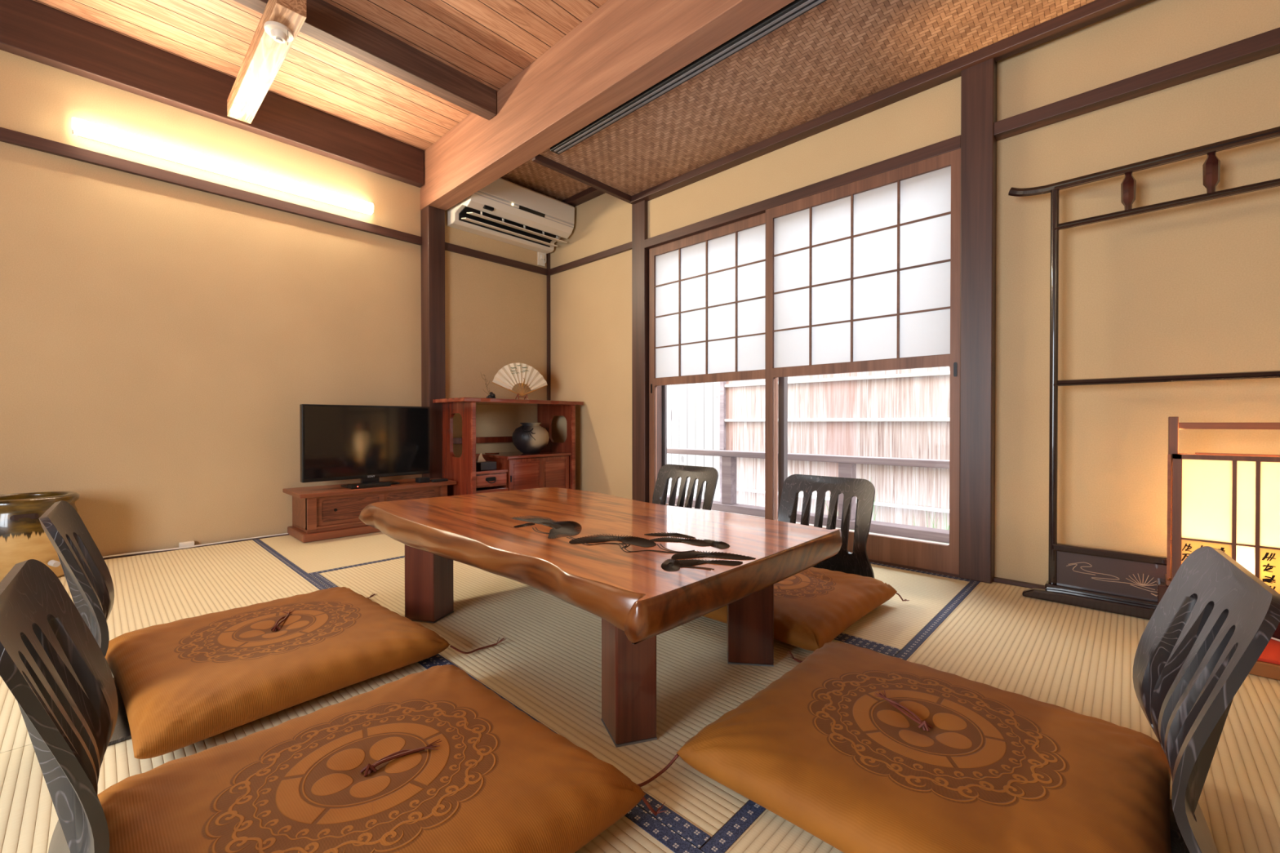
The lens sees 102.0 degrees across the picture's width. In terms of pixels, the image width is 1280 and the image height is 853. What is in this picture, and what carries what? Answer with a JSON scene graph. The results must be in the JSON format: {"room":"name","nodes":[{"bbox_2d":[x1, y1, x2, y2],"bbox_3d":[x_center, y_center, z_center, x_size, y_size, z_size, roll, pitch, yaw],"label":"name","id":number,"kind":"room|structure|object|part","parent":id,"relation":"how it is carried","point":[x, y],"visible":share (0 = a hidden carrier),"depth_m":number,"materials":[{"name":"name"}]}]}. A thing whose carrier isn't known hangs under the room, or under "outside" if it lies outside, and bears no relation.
{"room":"traditional dwelling","nodes":[
{"label":"traditional dwelling","id":0,"kind":"room"},
{"bbox_2d":[39,500,131,745],"bbox_3d":[-1.109,0.408,1.267,0.457,0.469,0.380,0,1,-44],"label":"chair","id":1,"kind":"object","parent":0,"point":[87,575],"visible":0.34,"depth_m":1.13,"materials":[{"name":"black wood"}]},
{"bbox_2d":[0,49,422,556],"bbox_3d":[-2.717,-0.715,2.434,0.100,2.700,3.400,0,1,43],"label":"wall","id":2,"kind":"structure","parent":0,"point":[162,344],"depth_m":2.69,"materials":[{"name":"beige paint"}]},
{"bbox_2d":[103,533,288,559],"bbox_3d":[-2.637,0.636,2.421,0.048,0.009,3.275,0,1,43],"label":"baseboard","id":3,"kind":"structure","parent":2,"relation":"attached to","point":[135,554],"depth_m":2.68,"materials":[{"name":"brown wood"}]},
{"bbox_2d":[102,533,288,558],"bbox_3d":[-2.344,0.625,2.712,0.029,0.010,0.900,0,1,43],"label":"cable","id":4,"kind":"object","parent":3,"relation":"on","point":[135,553],"visible":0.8,"depth_m":2.69,"materials":[{"name":"beige plastic"}]},
{"bbox_2d":[178,540,194,546],"bbox_3d":[-2.370,0.615,2.708,0.030,0.024,0.060,0,1,43],"label":"junction","id":5,"kind":"object","parent":4,"relation":"attached to","point":[185,544],"visible":1,"depth_m":2.70,"materials":[{"name":"beige plastic"}]},
{"bbox_2d":[0,127,422,245],"bbox_3d":[-2.647,-1.277,2.413,0.025,0.055,3.275,0,1,43],"label":"trim rail","id":6,"kind":"object","parent":2,"relation":"attached to","point":[6,135],"visible":1,"depth_m":2.70,"materials":[{"name":"brown wood"}]},
{"bbox_2d":[0,0,424,187],"bbox_3d":[-2.631,-1.766,2.393,0.070,0.236,3.272,0,1,43],"label":"beam","id":7,"kind":"structure","parent":2,"relation":"attached to","point":[30,29],"depth_m":2.64,"materials":[{"name":"brown wood"}]},
{"bbox_2d":[226,0,306,124],"bbox_3d":[-1.785,-1.706,2.443,1.090,0.086,0.103,0,1,43],"label":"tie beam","id":8,"kind":"structure","parent":7,"relation":"attached to","point":[264,56],"depth_m":2.37,"materials":[{"name":"brown wood"}]},
{"bbox_2d":[263,21,293,45],"bbox_3d":[-1.512,-1.623,2.171,0.104,0.075,0.104,0,1,43],"label":"smoke detector","id":9,"kind":"object","parent":8,"relation":"attached to","point":[279,33],"visible":1,"depth_m":2.15,"materials":[{"name":"beige plastic"}]},
{"bbox_2d":[71,116,373,215],"bbox_3d":[-2.179,-1.397,2.871,0.072,0.072,1.305,0,1,43],"label":"light","id":10,"kind":"object","parent":2,"relation":"attached to","point":[82,128],"visible":1,"depth_m":2.74,"materials":[{"name":"beige plastic"}]},
{"bbox_2d":[420,0,795,210],"bbox_3d":[0.454,-1.564,1.811,5.350,0.145,0.128,0,1,43],"label":"beam","id":11,"kind":"structure","parent":2,"relation":"attached to","point":[693,28],"depth_m":2.33,"materials":[{"name":"brown wood"}]},
{"bbox_2d":[420,0,684,189],"bbox_3d":[0.452,-1.760,1.807,5.350,0.243,0.113,0,1,43],"label":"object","id":12,"kind":"structure","parent":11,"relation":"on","point":[615,23],"depth_m":2.57,"materials":[{"name":"brown wood"}]},
{"bbox_2d":[32,0,608,151],"bbox_3d":[-0.741,-1.900,0.548,5.550,0.060,3.400,0,1,43],"label":"ceiling","id":13,"kind":"structure","parent":0,"point":[491,42],"depth_m":2.53,"materials":[{"name":"brown wood"}]},
{"bbox_2d":[233,0,496,119],"bbox_3d":[-1.962,-1.812,1.757,0.085,0.135,3.272,0,1,43],"label":"ceiling beam","id":14,"kind":"structure","parent":13,"relation":"attached to","point":[326,23],"depth_m":2.51,"materials":[{"name":"brown wood"}]},
{"bbox_2d":[444,210,546,457],"bbox_3d":[-1.123,-0.729,4.057,0.180,2.700,1.070,0,1,43],"label":"wall","id":15,"kind":"structure","parent":0,"point":[495,314],"depth_m":3.92,"materials":[{"name":"beige paint"}]},
{"bbox_2d":[420,205,445,479],"bbox_3d":[-1.442,-0.440,3.616,0.125,2.130,0.117,0,1,43],"label":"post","id":16,"kind":"structure","parent":15,"relation":"attached to","point":[432,219],"depth_m":3.57,"materials":[{"name":"brown wood"}]},
{"bbox_2d":[444,242,548,275],"bbox_3d":[-1.066,-1.271,3.965,0.022,0.050,0.918,0,1,43],"label":"rail","id":17,"kind":"object","parent":15,"relation":"attached to","point":[448,246],"visible":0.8,"depth_m":3.92,"materials":[{"name":"brown wood"}]},
{"bbox_2d":[446,177,574,253],"bbox_3d":[-0.935,-1.570,3.840,0.381,0.305,0.855,0,1,43],"label":"air conditioner","id":18,"kind":"object","parent":15,"relation":"attached to","point":[504,211],"visible":0.91,"depth_m":3.75,"materials":[{"name":"beige plastic"}]},
{"bbox_2d":[458,205,560,247],"bbox_3d":[-0.937,-1.473,3.829,0.155,0.072,0.775,0,1,43],"label":"outlet","id":19,"kind":"object","parent":18,"relation":"attached to","point":[469,216],"depth_m":3.80,"materials":[{"name":"black"}]},
{"bbox_3d":[-0.803,-1.637,3.714,0.017,0.137,0.847,0,1,43],"label":"panel","id":20,"kind":"part","parent":18,"relation":"part of","materials":[{"name":"beige plastic"}]},
{"bbox_2d":[537,252,546,266],"bbox_3d":[-0.799,-1.371,4.234,0.039,0.110,0.071,0,1,43],"label":"power outlet","id":21,"kind":"object","parent":15,"relation":"attached to","point":[541,257],"visible":1,"depth_m":4.23,"materials":[{"name":"beige plastic"}]},
{"bbox_2d":[546,253,550,400],"bbox_3d":[-0.757,-0.574,4.296,0.023,2.385,0.022,0,1,43],"label":"trim","id":22,"kind":"structure","parent":15,"relation":"attached to","point":[548,254],"depth_m":4.29,"materials":[{"name":"brown wood"}]},
{"bbox_2d":[500,159,591,200],"bbox_3d":[-0.691,-1.778,3.617,1.200,0.035,1.000,0,1,43],"label":"ceiling","id":23,"kind":"structure","parent":0,"point":[532,175],"depth_m":3.73,"materials":[{"name":"brown wicker"}]},
{"bbox_2d":[550,193,631,499],"bbox_3d":[-0.332,-0.729,3.975,1.080,2.700,0.100,0,1,43],"label":"wall","id":24,"kind":"structure","parent":0,"point":[591,303],"depth_m":3.90,"materials":[{"name":"beige paint"}]},
{"bbox_2d":[560,186,605,207],"bbox_3d":[-0.387,-1.743,3.894,1.100,0.040,0.080,0,1,43],"label":"crown molding","id":25,"kind":"structure","parent":24,"relation":"attached to","point":[591,193],"depth_m":3.91,"materials":[{"name":"brown wood"}]},
{"bbox_2d":[261,510,1031,850],"bbox_3d":[-0.459,0.703,1.447,6.350,0.119,5.058,0,1,43],"label":"floor","id":26,"kind":"structure","parent":0,"point":[715,510],"depth_m":2.92,"materials":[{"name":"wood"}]},
{"bbox_2d":[0,538,328,753],"bbox_3d":[-1.770,0.654,1.895,1.928,0.031,0.962,0,1,43],"label":"mat","id":27,"kind":"object","parent":26,"relation":"on","point":[150,589],"visible":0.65,"depth_m":2.08,"materials":[{"name":"beige wicker"}]},
{"bbox_2d":[0,491,79,582],"bbox_3d":[-2.577,0.464,2.166,0.324,0.345,0.320,0,1,43],"label":"jar","id":28,"kind":"object","parent":27,"relation":"on","point":[23,538],"visible":0.68,"depth_m":2.08,"materials":[{"name":"ceramic"}]},
{"bbox_2d":[259,531,404,575],"bbox_3d":[-1.099,0.642,3.278,0.998,0.031,1.964,0,1,43],"label":"mat","id":29,"kind":"object","parent":26,"relation":"on","point":[318,557],"visible":0.14,"depth_m":2.63,"materials":[{"name":"beige wicker"}]},
{"bbox_2d":[282,478,456,542],"bbox_3d":[-1.646,0.494,3.220,0.365,0.266,0.890,0,1,43],"label":"tv cabinet","id":30,"kind":"object","parent":29,"relation":"on","point":[319,513],"visible":0.63,"depth_m":2.98,"materials":[{"name":"brown wood"}]},
{"bbox_3d":[-1.679,0.475,3.013,0.012,0.160,0.365,0,1,43],"label":"sliding panel","id":31,"kind":"part","parent":30,"relation":"part of","materials":[{"name":"brown wood"}]},
{"bbox_2d":[299,404,430,488],"bbox_3d":[-1.656,0.116,3.181,0.120,0.489,0.730,0,1,43],"label":"television","id":32,"kind":"object","parent":30,"relation":"on","point":[368,443],"visible":0.97,"depth_m":3.13,"materials":[{"name":"black plastic"}]},
{"bbox_2d":[347,481,391,488],"bbox_3d":[-1.612,0.349,3.090,0.071,0.024,0.220,0,1,43],"label":"box","id":33,"kind":"object","parent":30,"relation":"on","point":[367,485],"visible":1,"depth_m":3.06,"materials":[{"name":"black plastic"}]},
{"bbox_3d":[-1.445,0.473,3.277,0.012,0.160,0.360,0,1,43],"label":"sliding panel","id":34,"kind":"part","parent":30,"relation":"part of","materials":[{"name":"brown wood"}]},
{"bbox_2d":[415,476,430,483],"bbox_3d":[-1.400,0.344,3.337,0.060,0.030,0.070,0,1,43],"label":"remote holder","id":35,"kind":"object","parent":30,"relation":"on","point":[424,479],"visible":1,"depth_m":3.32,"materials":[{"name":"black plastic"}]},
{"bbox_2d":[430,478,448,482],"bbox_3d":[-1.311,0.351,3.383,0.045,0.015,0.100,0,1,43],"label":"remote control","id":36,"kind":"object","parent":30,"relation":"on","point":[440,479],"visible":1,"depth_m":3.36,"materials":[{"name":"black plastic"}]},
{"bbox_2d":[432,397,583,496],"bbox_3d":[-0.935,0.217,3.773,0.473,0.810,0.985,0,1,43],"label":"display shelf","id":37,"kind":"object","parent":29,"relation":"on","point":[554,466],"visible":0.65,"depth_m":3.59,"materials":[{"name":"red wood"}]},
{"bbox_3d":[-1.233,0.233,3.482,0.430,0.784,0.022,0,1,43],"label":"panel","id":38,"kind":"part","parent":37,"relation":"part of","materials":[{"name":"red wood"}]},
{"bbox_3d":[-1.070,0.234,3.327,0.024,0.784,0.030,0,1,43],"label":"post","id":39,"kind":"part","parent":37,"relation":"part of","materials":[{"name":"red wood"}]},
{"bbox_3d":[-1.101,0.100,3.919,0.020,0.045,0.840,0,1,43],"label":"rail","id":40,"kind":"part","parent":37,"relation":"part of","materials":[{"name":"red wood"}]},
{"bbox_2d":[475,453,496,471],"bbox_3d":[-1.050,0.235,3.501,0.110,0.114,0.120,0,1,43],"label":"tissue box","id":41,"kind":"object","parent":37,"relation":"on","point":[482,464],"visible":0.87,"depth_m":3.46,"materials":[{"name":"grey leather"}]},
{"bbox_2d":[480,373,495,398],"bbox_3d":[-1.066,-0.282,3.638,0.041,0.192,0.115,0,1,43],"label":"twig","id":42,"kind":"object","parent":37,"relation":"on","point":[491,395],"visible":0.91,"depth_m":3.64,"materials":[{"name":"black"}]},
{"bbox_3d":[-0.981,0.355,3.419,0.018,0.041,0.076,0,1,43],"label":"handle","id":43,"kind":"part","parent":37,"relation":"part of","materials":[{"name":"black metal"}]},
{"bbox_3d":[-0.989,0.355,3.439,0.024,0.070,0.226,0,1,43],"label":"drawer","id":44,"kind":"part","parent":37,"relation":"part of","materials":[{"name":"red wood"}]},
{"bbox_2d":[484,452,499,453],"bbox_3d":[-1.091,0.196,3.821,0.104,0.006,0.104,0,1,43],"label":"coaster","id":45,"kind":"object","parent":37,"relation":"on","point":[486,452],"visible":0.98,"depth_m":3.82,"materials":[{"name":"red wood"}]},
{"bbox_2d":[492,363,547,399],"bbox_3d":[-0.869,-0.329,3.798,0.444,0.279,0.077,0,1,-40],"label":"folding fan","id":46,"kind":"object","parent":37,"relation":"on","point":[513,374],"visible":0.98,"depth_m":3.80,"materials":[{"name":"beige paper"}]},
{"bbox_2d":[511,364,528,373],"bbox_3d":[-0.885,-0.418,3.808,0.151,0.070,0.014,0,1,-42],"label":"painting","id":47,"kind":"object","parent":46,"relation":"attached to","point":[515,369],"depth_m":3.81,"materials":[{"name":"green"}]},
{"bbox_3d":[-0.798,0.409,3.635,0.012,0.370,0.280,0,1,43],"label":"sliding door","id":48,"kind":"part","parent":37,"relation":"part of","materials":[{"name":"red wood"}]},
{"bbox_3d":[-0.801,0.405,3.637,0.006,0.322,0.224,0,1,43],"label":"door panel","id":49,"kind":"part","parent":37,"relation":"part of","materials":[{"name":"red wood"}]},
{"bbox_2d":[511,422,549,453],"bbox_3d":[-0.812,0.085,3.852,0.272,0.227,0.272,0,1,43],"label":"round vase","id":50,"kind":"object","parent":37,"relation":"on","point":[529,437],"visible":1,"depth_m":3.76,"materials":[{"name":"black ceramic"}]},
{"bbox_3d":[-0.670,0.227,4.076,0.430,0.784,0.022,0,1,43],"label":"panel","id":51,"kind":"part","parent":37,"relation":"part of","materials":[{"name":"red wood"}]},
{"bbox_3d":[-0.627,0.408,3.828,0.012,0.370,0.255,0,1,43],"label":"sliding door","id":52,"kind":"part","parent":37,"relation":"part of","materials":[{"name":"red wood"}]},
{"bbox_3d":[-0.629,0.404,3.830,0.006,0.322,0.199,0,1,43],"label":"door panel","id":53,"kind":"part","parent":37,"relation":"part of","materials":[{"name":"red wood"}]},
{"bbox_3d":[-0.506,0.229,3.922,0.024,0.784,0.030,0,1,43],"label":"post","id":54,"kind":"part","parent":37,"relation":"part of","materials":[{"name":"red wood"}]},
{"bbox_2d":[0,657,704,852],"bbox_3d":[-0.374,0.664,0.570,1.918,0.031,0.962,0,1,43],"label":"mat","id":55,"kind":"object","parent":26,"relation":"on","point":[28,818],"visible":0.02,"depth_m":0.93,"materials":[{"name":"beige wicker"}]},
{"bbox_2d":[0,559,118,852],"bbox_3d":[-0.587,0.414,0.758,0.457,0.465,0.380,0,1,-44],"label":"chair","id":56,"kind":"object","parent":55,"relation":"on","point":[61,682],"visible":0.61,"depth_m":0.63,"materials":[{"name":"black wood"}]},
{"bbox_2d":[97,664,666,852],"bbox_3d":[-0.414,0.587,0.839,0.662,0.103,0.659,0,1,42],"label":"floor cushion","id":57,"kind":"object","parent":55,"relation":"on","point":[432,760],"visible":0.98,"depth_m":0.80,"materials":[{"name":"brown fabric"}]},
{"bbox_2d":[311,557,897,848],"bbox_3d":[-0.342,0.653,1.843,2.072,0.031,0.924,0,1,43],"label":"mat","id":58,"kind":"object","parent":26,"relation":"on","point":[548,666],"visible":0.32,"depth_m":1.37,"materials":[{"name":"beige wicker"}]},
{"bbox_2d":[105,586,506,759],"bbox_3d":[-0.922,0.585,1.458,0.727,0.109,0.788,0,1,40],"label":"floor cushion","id":59,"kind":"object","parent":58,"relation":"on","point":[184,682],"visible":0.99,"depth_m":1.25,"materials":[{"name":"brown fabric"}]},
{"bbox_2d":[358,487,841,747],"bbox_3d":[-0.229,0.459,1.670,1.518,0.362,0.888,0,1,43],"label":"table","id":60,"kind":"object","parent":58,"relation":"on","point":[648,571],"visible":0.99,"depth_m":1.28,"materials":[{"name":"brown wood"}]},
{"bbox_3d":[-0.710,0.488,1.747,0.115,0.296,0.105,0,0,15],"label":"leg","id":61,"kind":"part","parent":60,"relation":"part of","materials":[{"name":"brown wood"}]},
{"bbox_3d":[-0.025,0.493,1.101,0.087,0.296,0.109,0,1,-21],"label":"leg","id":62,"kind":"part","parent":60,"relation":"part of","materials":[{"name":"brown wood"}]},
{"bbox_3d":[0.305,0.490,1.439,0.123,0.296,0.097,0,0,8],"label":"leg","id":63,"kind":"part","parent":60,"relation":"part of","materials":[{"name":"brown wood"}]},
{"bbox_2d":[702,566,909,662],"bbox_3d":[0.483,0.582,1.819,0.653,0.105,0.717,0,1,43],"label":"floor cushion","id":64,"kind":"object","parent":58,"relation":"on","point":[813,606],"visible":0.38,"depth_m":1.62,"materials":[{"name":"brown fabric"}]},
{"bbox_2d":[666,447,949,543],"bbox_3d":[1.302,0.417,3.338,6.300,0.457,0.110,0,1,43],"label":"veranda railing","id":65,"kind":"object","parent":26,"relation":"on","point":[846,464],"visible":0.34,"depth_m":3.31,"materials":[{"name":"grey wood"}]},
{"bbox_3d":[0.677,0.406,3.931,0.085,0.360,0.080,0,1,43],"label":"post","id":66,"kind":"part","parent":65,"relation":"part of","materials":[{"name":"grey wood"}]},
{"bbox_3d":[1.302,0.209,3.336,6.300,0.042,0.090,0,1,43],"label":"rail","id":67,"kind":"part","parent":65,"relation":"part of","materials":[{"name":"grey wood"}]},
{"bbox_3d":[1.302,0.618,3.339,6.300,0.055,0.110,0,1,43],"label":"rail","id":68,"kind":"part","parent":65,"relation":"part of","materials":[{"name":"grey wood"}]},
{"bbox_3d":[1.326,0.411,3.315,0.085,0.360,0.080,0,1,43],"label":"post","id":69,"kind":"part","parent":65,"relation":"part of","materials":[{"name":"grey wood"}]},
{"bbox_2d":[838,561,971,653],"bbox_3d":[0.298,0.647,2.517,2.072,0.031,0.932,0,1,43],"label":"mat","id":70,"kind":"object","parent":26,"relation":"on","point":[891,626],"visible":0.14,"depth_m":1.82,"materials":[{"name":"beige wicker"}]},
{"bbox_2d":[652,464,718,510],"bbox_3d":[0.110,0.417,2.524,0.380,0.428,0.457,0,1,43],"label":"chair","id":71,"kind":"object","parent":70,"relation":"on","point":[709,474],"visible":0.26,"depth_m":2.66,"materials":[{"name":"black wood"}]},
{"bbox_2d":[777,474,875,577],"bbox_3d":[0.633,0.421,1.986,0.380,0.428,0.457,0,1,43],"label":"chair","id":72,"kind":"object","parent":70,"relation":"on","point":[857,562],"visible":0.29,"depth_m":2.08,"materials":[{"name":"black wood"}]},
{"bbox_2d":[701,580,1279,852],"bbox_3d":[1.091,0.658,1.152,0.954,0.031,1.894,0,1,43],"label":"mat","id":73,"kind":"object","parent":26,"relation":"on","point":[1078,660],"visible":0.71,"depth_m":1.29,"materials":[{"name":"beige wicker"}]},
{"bbox_2d":[637,641,1171,852],"bbox_3d":[0.493,0.588,0.889,0.930,0.112,0.764,0,1,44],"label":"floor cushion","id":74,"kind":"object","parent":73,"relation":"on","point":[860,749],"visible":0.92,"depth_m":0.85,"materials":[{"name":"brown fabric"}]},
{"bbox_2d":[1008,126,1279,619],"bbox_3d":[2.074,-0.140,1.384,1.806,1.561,0.095,0,1,43],"label":"rack","id":75,"kind":"object","parent":73,"relation":"on","point":[1124,583],"visible":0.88,"depth_m":1.81,"materials":[{"name":"black paint"}]},
{"bbox_3d":[2.100,0.600,1.390,1.600,0.030,0.060,0,1,43],"label":"foot rail","id":76,"kind":"part","parent":75,"relation":"part of","materials":[{"name":"black paint"}]},
{"bbox_3d":[2.099,0.450,1.390,1.562,0.027,0.032,0,1,43],"label":"panel rail","id":77,"kind":"part","parent":75,"relation":"part of","materials":[{"name":"black paint"}]},
{"bbox_3d":[2.100,0.526,1.389,1.560,0.130,0.016,0,1,43],"label":"panel","id":78,"kind":"part","parent":75,"relation":"part of","materials":[{"name":"grey paint"}]},
{"bbox_3d":[2.085,-0.893,1.390,1.806,0.056,0.034,0,1,43],"label":"rail","id":79,"kind":"part","parent":75,"relation":"part of","materials":[{"name":"black paint"}]},
{"bbox_3d":[2.099,-0.156,1.383,1.560,0.022,0.025,0,1,43],"label":"rail","id":80,"kind":"part","parent":75,"relation":"part of","materials":[{"name":"black paint"}]},
{"bbox_3d":[2.098,-0.731,1.378,1.560,0.024,0.027,0,1,43],"label":"rail","id":81,"kind":"part","parent":75,"relation":"part of","materials":[{"name":"black paint"}]},
{"bbox_2d":[1133,546,1279,852],"bbox_3d":[0.644,0.417,0.838,0.457,0.456,0.388,0,1,38],"label":"chair","id":82,"kind":"object","parent":73,"relation":"on","point":[1214,620],"visible":0.59,"depth_m":0.71,"materials":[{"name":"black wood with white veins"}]},
{"bbox_2d":[1248,639,1279,680],"bbox_3d":[2.201,0.621,0.970,1.535,0.044,0.324,0,1,43],"label":"platform","id":83,"kind":"object","parent":26,"relation":"on","point":[1268,664],"visible":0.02,"depth_m":1.33,"materials":[{"name":"brown wood"}]},
{"bbox_2d":[1156,416,1279,639],"bbox_3d":[1.781,0.282,1.508,0.388,0.624,0.105,0,1,43],"label":"paper lantern","id":84,"kind":"object","parent":83,"relation":"on","point":[1228,503],"visible":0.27,"depth_m":1.52,"materials":[{"name":"paper"}]},
{"bbox_3d":[1.782,0.482,1.510,0.352,0.016,0.099,0,1,43],"label":"frame","id":85,"kind":"part","parent":84,"relation":"part of","materials":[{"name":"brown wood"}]},
{"bbox_3d":[1.666,0.222,1.620,0.022,0.504,0.020,0,1,43],"label":"handle post","id":86,"kind":"part","parent":84,"relation":"part of","materials":[{"name":"brown wood"}]},
{"bbox_3d":[1.646,0.279,1.589,0.020,0.389,0.018,0,1,43],"label":"corner post","id":87,"kind":"part","parent":84,"relation":"part of","materials":[{"name":"brown wood"}]},
{"bbox_2d":[539,0,1096,195],"bbox_3d":[1.268,-1.531,1.747,4.280,0.030,0.900,0,1,43],"label":"ceiling","id":88,"kind":"structure","parent":0,"point":[837,54],"depth_m":2.24,"materials":[{"name":"brown wicker"}]},
{"bbox_2d":[532,154,631,204],"bbox_3d":[-0.281,-1.625,3.223,0.030,0.268,0.910,0,1,43],"label":"trim","id":89,"kind":"structure","parent":88,"relation":"attached to","point":[540,159],"depth_m":3.13,"materials":[{"name":"brown wood"}]},
{"bbox_2d":[550,0,826,154],"bbox_3d":[1.000,-1.501,1.443,4.050,0.028,0.060,0,1,43],"label":"trim","id":90,"kind":"structure","parent":88,"relation":"attached to","point":[794,4],"depth_m":2.16,"materials":[{"name":"black metal"}]},
{"bbox_2d":[648,0,1279,585],"bbox_3d":[1.571,-0.714,2.080,4.290,2.700,0.130,0,1,43],"label":"wall","id":91,"kind":"structure","parent":0,"point":[1193,288],"depth_m":1.89,"materials":[{"name":"beige paint"}]},
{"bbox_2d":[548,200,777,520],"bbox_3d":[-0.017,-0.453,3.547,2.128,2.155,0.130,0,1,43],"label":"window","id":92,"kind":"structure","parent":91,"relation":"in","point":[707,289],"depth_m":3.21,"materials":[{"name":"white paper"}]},
{"bbox_3d":[0.406,-0.713,3.115,0.838,0.811,0.002,0,1,43],"label":"paper pane","id":93,"kind":"part","parent":92,"relation":"part of","materials":[{"name":"white paper"}]},
{"bbox_2d":[662,377,787,503],"bbox_3d":[0.480,-0.268,3.181,0.915,1.790,0.020,0,1,43],"label":"window","id":94,"kind":"structure","parent":91,"relation":"in","point":[664,387],"depth_m":3.47,"materials":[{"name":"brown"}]},
{"bbox_2d":[777,377,786,514],"bbox_3d":[1.092,-0.263,2.559,0.890,1.790,0.020,0,1,43],"label":"window","id":95,"kind":"structure","parent":91,"relation":"in","point":[781,380],"depth_m":2.85,"materials":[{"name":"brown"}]},
{"bbox_2d":[644,134,960,249],"bbox_3d":[0.726,-1.194,2.826,1.806,0.055,0.125,0,1,43],"label":"lintel","id":96,"kind":"object","parent":91,"relation":"attached to","point":[953,144],"visible":0.57,"depth_m":2.63,"materials":[{"name":"brown wood"}]},
{"bbox_2d":[764,148,960,574],"bbox_3d":[1.019,-0.272,2.490,0.922,1.785,0.030,0,1,43],"label":"window","id":97,"kind":"structure","parent":91,"relation":"in","point":[863,275],"depth_m":2.42,"materials":[{"name":"white paper"}]},
{"bbox_3d":[1.022,-0.708,2.490,0.838,0.811,0.002,0,1,43],"label":"paper pane","id":98,"kind":"part","parent":97,"relation":"part of","materials":[{"name":"white paper"}]},
{"bbox_3d":[1.327,-0.240,2.180,0.012,0.060,0.005,0,1,43],"label":"pull handle","id":99,"kind":"part","parent":97,"relation":"part of","materials":[{"name":"black metal"}]},
{"bbox_2d":[630,0,1151,204],"bbox_3d":[1.471,-1.498,2.034,4.180,0.043,0.065,0,1,43],"label":"trim","id":100,"kind":"structure","parent":91,"relation":"attached to","point":[1096,11],"depth_m":2.27,"materials":[{"name":"brown wood"}]},
{"bbox_2d":[868,559,959,577],"bbox_3d":[0.727,0.634,2.841,1.806,0.032,0.125,0,1,43],"label":"sill","id":101,"kind":"structure","parent":91,"relation":"attached to","point":[870,560],"depth_m":2.29,"materials":[{"name":"brown wood"}]},
{"bbox_2d":[959,57,996,583],"bbox_3d":[1.414,-0.442,2.163,0.114,2.155,0.110,0,1,43],"label":"pillar","id":102,"kind":"structure","parent":91,"relation":"attached to","point":[978,82],"depth_m":2.12,"materials":[{"name":"brown wood"}]},
{"bbox_2d":[993,577,1044,589],"bbox_3d":[2.240,0.634,1.392,2.158,0.014,0.025,0,1,43],"label":"baseboard","id":103,"kind":"structure","parent":91,"relation":"attached to","point":[1003,580],"depth_m":2.07,"materials":[{"name":"brown wood"}]},
{"bbox_2d":[993,27,1279,141],"bbox_3d":[2.226,-1.190,1.362,2.158,0.051,0.065,0,1,43],"label":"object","id":104,"kind":"object","parent":91,"relation":"attached to","point":[1266,44],"visible":1,"depth_m":1.79,"materials":[{"name":"brown wood"}]},
{"bbox_3d":[1.906,1.043,4.197,11.000,0.050,3.300,0,1,43],"label":"ground","id":105,"kind":"structure","parent":0,"visible":0},
{"bbox_2d":[666,381,725,511],"bbox_3d":[-0.509,-0.295,5.898,3.540,2.600,0.070,0,1,43],"label":"fence","id":106,"kind":"object","parent":105,"relation":"on","point":[695,412],"visible":0.18,"depth_m":4.91,"materials":[{"name":"grey wood"}]},
{"bbox_3d":[0.760,-0.285,4.693,0.040,2.600,0.070,0,1,43],"label":"post","id":107,"kind":"part","parent":106,"relation":"part of","materials":[{"name":"grey wood"}]},
{"bbox_2d":[724,366,950,542],"bbox_3d":[2.688,-0.222,2.876,5.260,2.500,0.065,0,1,43],"label":"fence","id":108,"kind":"object","parent":105,"relation":"on","point":[903,413],"visible":0.21,"depth_m":3.82,"materials":[{"name":"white wood"}]},
{"bbox_2d":[814,480,949,543],"bbox_3d":[1.618,0.687,3.427,1.015,0.676,0.258,0,1,38],"label":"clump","id":109,"kind":"object","parent":105,"relation":"on","point":[933,522],"visible":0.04,"depth_m":3.27,"materials":[{"name":"plant"}]}
]}

